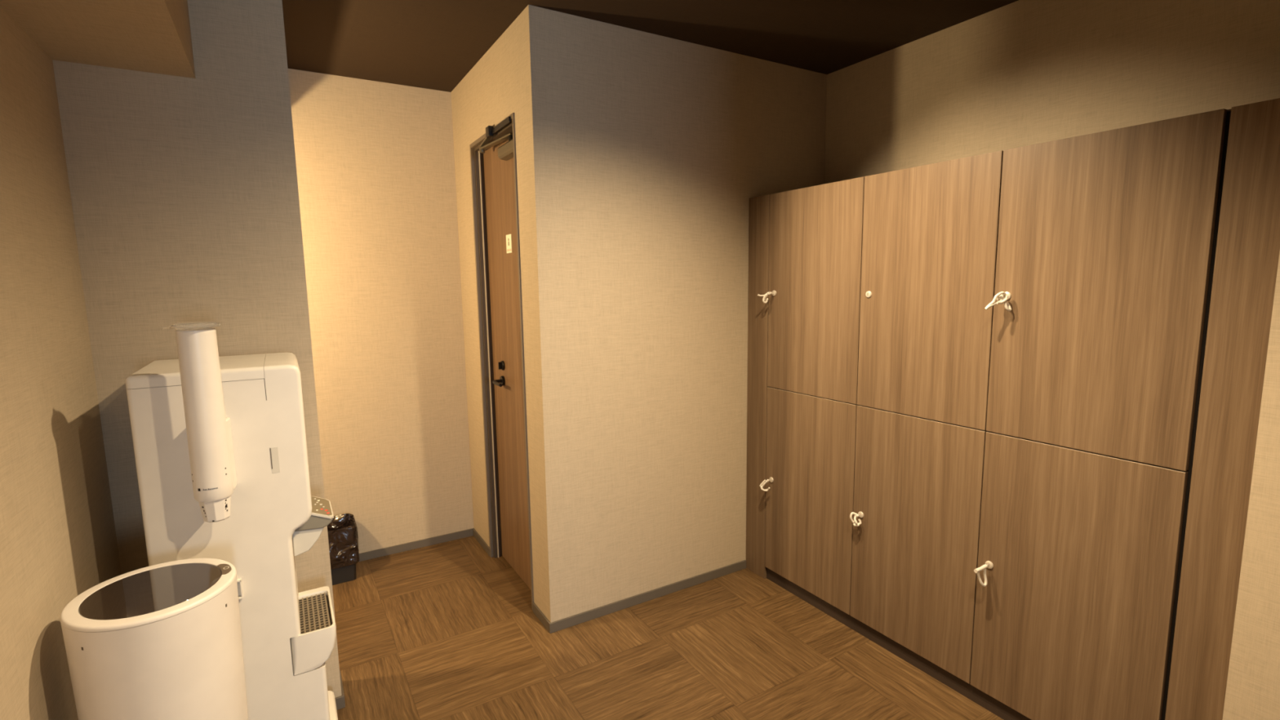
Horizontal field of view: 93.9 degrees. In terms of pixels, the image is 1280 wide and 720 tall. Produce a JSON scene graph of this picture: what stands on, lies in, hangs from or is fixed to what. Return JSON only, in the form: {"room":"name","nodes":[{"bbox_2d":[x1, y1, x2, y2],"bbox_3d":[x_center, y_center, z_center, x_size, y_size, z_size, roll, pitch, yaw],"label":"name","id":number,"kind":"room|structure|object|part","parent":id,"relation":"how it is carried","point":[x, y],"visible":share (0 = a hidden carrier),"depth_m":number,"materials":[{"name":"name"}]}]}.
{"room":"changing room","nodes":[
{"label":"changing room","id":0,"kind":"room"},
{"bbox_2d":[0,7,121,719],"bbox_3d":[-0.355,0.266,-0.348,0.120,2.393,4.517,-5,9,-31],"label":"wall","id":1,"kind":"structure","parent":0,"point":[58,538],"depth_m":1.25,"materials":[{"name":"paint"}]},
{"bbox_2d":[0,0,195,78],"bbox_3d":[-0.193,-0.734,-0.372,0.291,0.409,4.517,-5,9,-31],"label":"ceiling","id":2,"kind":"structure","parent":0,"point":[149,36],"depth_m":1.35,"materials":[{"name":"paint"}]},
{"bbox_2d":[52,0,342,697],"bbox_3d":[-1.950,0.060,1.404,2.074,2.393,0.150,-5,9,-31],"label":"wall column","id":3,"kind":"structure","parent":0,"point":[184,193],"depth_m":1.67,"materials":[{"name":"paint"}]},
{"bbox_2d":[335,671,345,710],"bbox_3d":[-1.260,1.164,1.951,0.524,0.042,0.158,-5,9,-31],"label":"baseboard","id":4,"kind":"structure","parent":3,"relation":"attached to","point":[340,700],"depth_m":2.01,"materials":[{"name":"grey plastic"}]},
{"bbox_2d":[288,68,474,553],"bbox_3d":[-2.158,-0.091,2.584,2.941,2.393,0.100,-5,9,-31],"label":"wall","id":5,"kind":"structure","parent":0,"point":[375,161],"depth_m":3.03,"materials":[{"name":"paint"}]},
{"bbox_2d":[359,528,473,561],"bbox_3d":[-2.117,1.080,2.688,2.733,0.042,0.008,-5,9,-31],"label":"baseboard","id":6,"kind":"structure","parent":5,"relation":"attached to","point":[368,555],"depth_m":3.22,"materials":[{"name":"grey plastic"}]},
{"bbox_2d":[450,4,826,622],"bbox_3d":[-0.017,-0.196,3.147,1.520,2.393,1.123,-5,9,-31],"label":"wall","id":7,"kind":"structure","parent":0,"point":[642,157],"depth_m":2.51,"materials":[{"name":"paint"}]},
{"bbox_2d":[469,112,533,610],"bbox_3d":[-0.603,0.026,2.745,0.128,2.074,0.622,-5,9,-31],"label":"door","id":8,"kind":"structure","parent":7,"relation":"in","point":[493,159],"depth_m":2.83,"materials":[{"name":"brown wood"}]},
{"bbox_3d":[-0.674,-0.949,2.623,0.024,0.054,0.157,-5,9,-31],"label":"link arm","id":9,"kind":"part","parent":8,"relation":"part of","materials":[{"name":"silver metal"}]},
{"bbox_3d":[-0.614,-0.935,2.564,0.026,0.016,0.303,-7,9,-38],"label":"arm","id":10,"kind":"part","parent":8,"relation":"part of","materials":[{"name":"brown metal"}]},
{"bbox_3d":[-0.657,0.106,2.816,0.058,0.048,0.130,-5,9,-31],"label":"lever handle","id":11,"kind":"part","parent":8,"relation":"part of","materials":[{"name":"black metal"}]},
{"bbox_2d":[472,528,746,633],"bbox_3d":[-0.211,0.990,3.169,1.038,0.042,1.131,-5,9,-31],"label":"baseboard","id":12,"kind":"structure","parent":7,"relation":"attached to","point":[570,621],"depth_m":2.64,"materials":[{"name":"grey plastic"}]},
{"bbox_2d":[281,0,1018,92],"bbox_3d":[-0.092,-1.077,0.283,4.700,0.100,6.000,-5,9,-31],"label":"ceiling","id":13,"kind":"structure","parent":0,"point":[428,44],"depth_m":2.33,"materials":[{"name":"paint"}]},
{"bbox_2d":[332,535,1003,719],"bbox_3d":[0.098,1.425,0.350,4.700,0.100,6.600,-5,9,-31],"label":"floor","id":14,"kind":"structure","parent":0,"point":[449,630],"depth_m":2.27,"materials":[{"name":"brown wood"}]},
{"bbox_2d":[59,558,248,719],"bbox_3d":[-0.992,0.865,1.280,0.280,0.801,0.280,-5,9,-31],"label":"waste bin","id":15,"kind":"object","parent":14,"relation":"on","point":[162,641],"visible":1,"depth_m":1.16,"materials":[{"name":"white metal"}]},
{"bbox_3d":[-0.998,0.474,1.229,0.228,0.008,0.228,-5,9,-31],"label":"lid","id":16,"kind":"part","parent":15,"relation":"part of","materials":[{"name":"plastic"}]},
{"bbox_3d":[-0.909,0.457,1.311,0.022,0.001,0.065,-8,10,-43],"label":"sensor panel","id":17,"kind":"part","parent":15,"relation":"part of","materials":[{"name":"brown plastic"}]},
{"bbox_2d":[124,352,337,719],"bbox_3d":[-1.072,0.607,1.672,0.396,1.215,0.367,-5,9,-31],"label":"water dispenser","id":18,"kind":"object","parent":14,"relation":"on","point":[288,635],"visible":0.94,"depth_m":1.51,"materials":[{"name":"white plastic"}]},
{"bbox_2d":[161,321,236,522],"bbox_3d":[-1.007,0.143,1.380,0.106,0.460,0.124,-5,9,-31],"label":"dispenser","id":19,"kind":"object","parent":18,"relation":"attached to","point":[209,433],"visible":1,"depth_m":1.34,"materials":[{"name":"white plastic"}]},
{"bbox_3d":[-0.996,-0.073,1.341,0.092,0.022,0.092,1,8,11],"label":"lid","id":20,"kind":"part","parent":19,"relation":"part of","materials":[{"name":"white plastic"}]},
{"bbox_2d":[198,495,231,522],"bbox_3d":[-0.990,0.341,1.396,0.062,0.062,0.064,-5,9,-31],"label":"outlet","id":21,"kind":"object","parent":19,"relation":"attached to","point":[214,508],"depth_m":1.37,"materials":[{"name":"white plastic"}]},
{"bbox_2d":[290,586,336,675],"bbox_3d":[-0.941,0.768,1.721,0.108,0.106,0.261,-5,9,-31],"label":"drip tray","id":22,"kind":"object","parent":18,"relation":"on","point":[312,645],"depth_m":1.62,"materials":[{"name":"plastic"}]},
{"bbox_3d":[-0.905,0.415,1.692,0.058,0.032,0.159,-5,9,-31],"label":"control panel","id":23,"kind":"part","parent":18,"relation":"part of","materials":[{"name":"grey plastic"}]},
{"bbox_2d":[327,513,359,585],"bbox_3d":[-1.481,0.923,2.906,0.198,0.280,0.198,-5,9,-31],"label":"rubbish bin","id":24,"kind":"object","parent":14,"relation":"on","point":[343,535],"visible":0.56,"depth_m":2.85,"materials":[{"name":"black plastic"}]},
{"bbox_2d":[746,97,1279,719],"bbox_3d":[1.163,0.216,2.227,0.492,1.781,1.737,-5,9,-31],"label":"tall cabinet","id":25,"kind":"object","parent":14,"relation":"on","point":[1090,442],"visible":0.89,"depth_m":1.77,"materials":[{"name":"brown wood"}]},
{"bbox_2d":[760,479,770,491],"bbox_3d":[0.575,0.574,2.734,0.055,0.057,0.026,-2,7,-6],"label":"key","id":26,"kind":"object","parent":25,"relation":"attached to","point":[762,484],"visible":1,"depth_m":2.73,"materials":[{"name":"white plastic"}]},
{"bbox_2d":[757,291,773,303],"bbox_3d":[0.553,-0.274,2.626,0.074,0.052,0.017,-2,8,-7],"label":"key","id":27,"kind":"object","parent":25,"relation":"attached to","point":[768,293],"visible":1,"depth_m":2.62,"materials":[{"name":"white plastic"}]},
{"bbox_3d":[0.720,0.577,2.575,0.018,0.863,0.493,-5,9,-31],"label":"locker door","id":28,"kind":"part","parent":25,"relation":"part of","materials":[{"name":"brown wood"}]},
{"bbox_3d":[0.708,-0.277,2.463,0.018,0.851,0.493,-5,9,-31],"label":"locker door","id":29,"kind":"part","parent":25,"relation":"part of","materials":[{"name":"brown wood"}]},
{"bbox_2d":[849,511,861,526],"bbox_3d":[0.838,0.615,2.316,0.040,0.052,0.034,-5,9,-31],"label":"key","id":30,"kind":"object","parent":25,"relation":"attached to","point":[855,523],"visible":1,"depth_m":2.31,"materials":[{"name":"white plastic"}]},
{"bbox_3d":[0.974,0.628,2.154,0.018,0.863,0.490,-5,9,-31],"label":"locker door","id":31,"kind":"part","parent":25,"relation":"part of","materials":[{"name":"brown wood"}]},
{"bbox_3d":[0.962,-0.226,2.042,0.018,0.851,0.490,-5,9,-31],"label":"locker door","id":32,"kind":"part","parent":25,"relation":"part of","materials":[{"name":"brown wood"}]},
{"bbox_2d":[973,564,988,586],"bbox_3d":[1.082,0.682,1.889,0.065,0.064,0.024,-5,9,-31],"label":"key","id":33,"kind":"object","parent":25,"relation":"attached to","point":[984,566],"visible":1,"depth_m":1.88,"materials":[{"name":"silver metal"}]},
{"bbox_2d":[984,291,1011,311],"bbox_3d":[1.065,-0.174,1.777,0.074,0.059,0.028,-2,8,-9],"label":"key","id":34,"kind":"object","parent":25,"relation":"attached to","point":[1002,297],"visible":1,"depth_m":1.77,"materials":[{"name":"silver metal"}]},
{"bbox_3d":[1.227,0.679,1.736,0.018,0.863,0.487,-5,9,-31],"label":"locker door","id":35,"kind":"part","parent":25,"relation":"part of","materials":[{"name":"brown wood"}]},
{"bbox_3d":[1.215,-0.175,1.624,0.018,0.851,0.487,-5,9,-31],"label":"locker door","id":36,"kind":"part","parent":25,"relation":"part of","materials":[{"name":"brown wood"}]},
{"bbox_3d":[1.387,0.318,1.422,0.030,1.781,0.114,-5,9,-31],"label":"panel","id":37,"kind":"part","parent":25,"relation":"part of","materials":[{"name":"brown wood"}]},
{"bbox_2d":[824,0,1279,183],"bbox_3d":[2.110,0.029,1.188,0.100,2.393,4.646,-5,9,-31],"label":"wall","id":38,"kind":"structure","parent":0,"point":[1020,73],"depth_m":2.09,"materials":[{"name":"paint"}]},
{"bbox_2d":[1222,251,1279,719],"bbox_3d":[2.311,0.150,0.243,0.536,2.393,2.806,-5,9,-31],"label":"wall","id":39,"kind":"structure","parent":0,"point":[1252,692],"depth_m":1.33,"materials":[{"name":"paint"}]}
]}

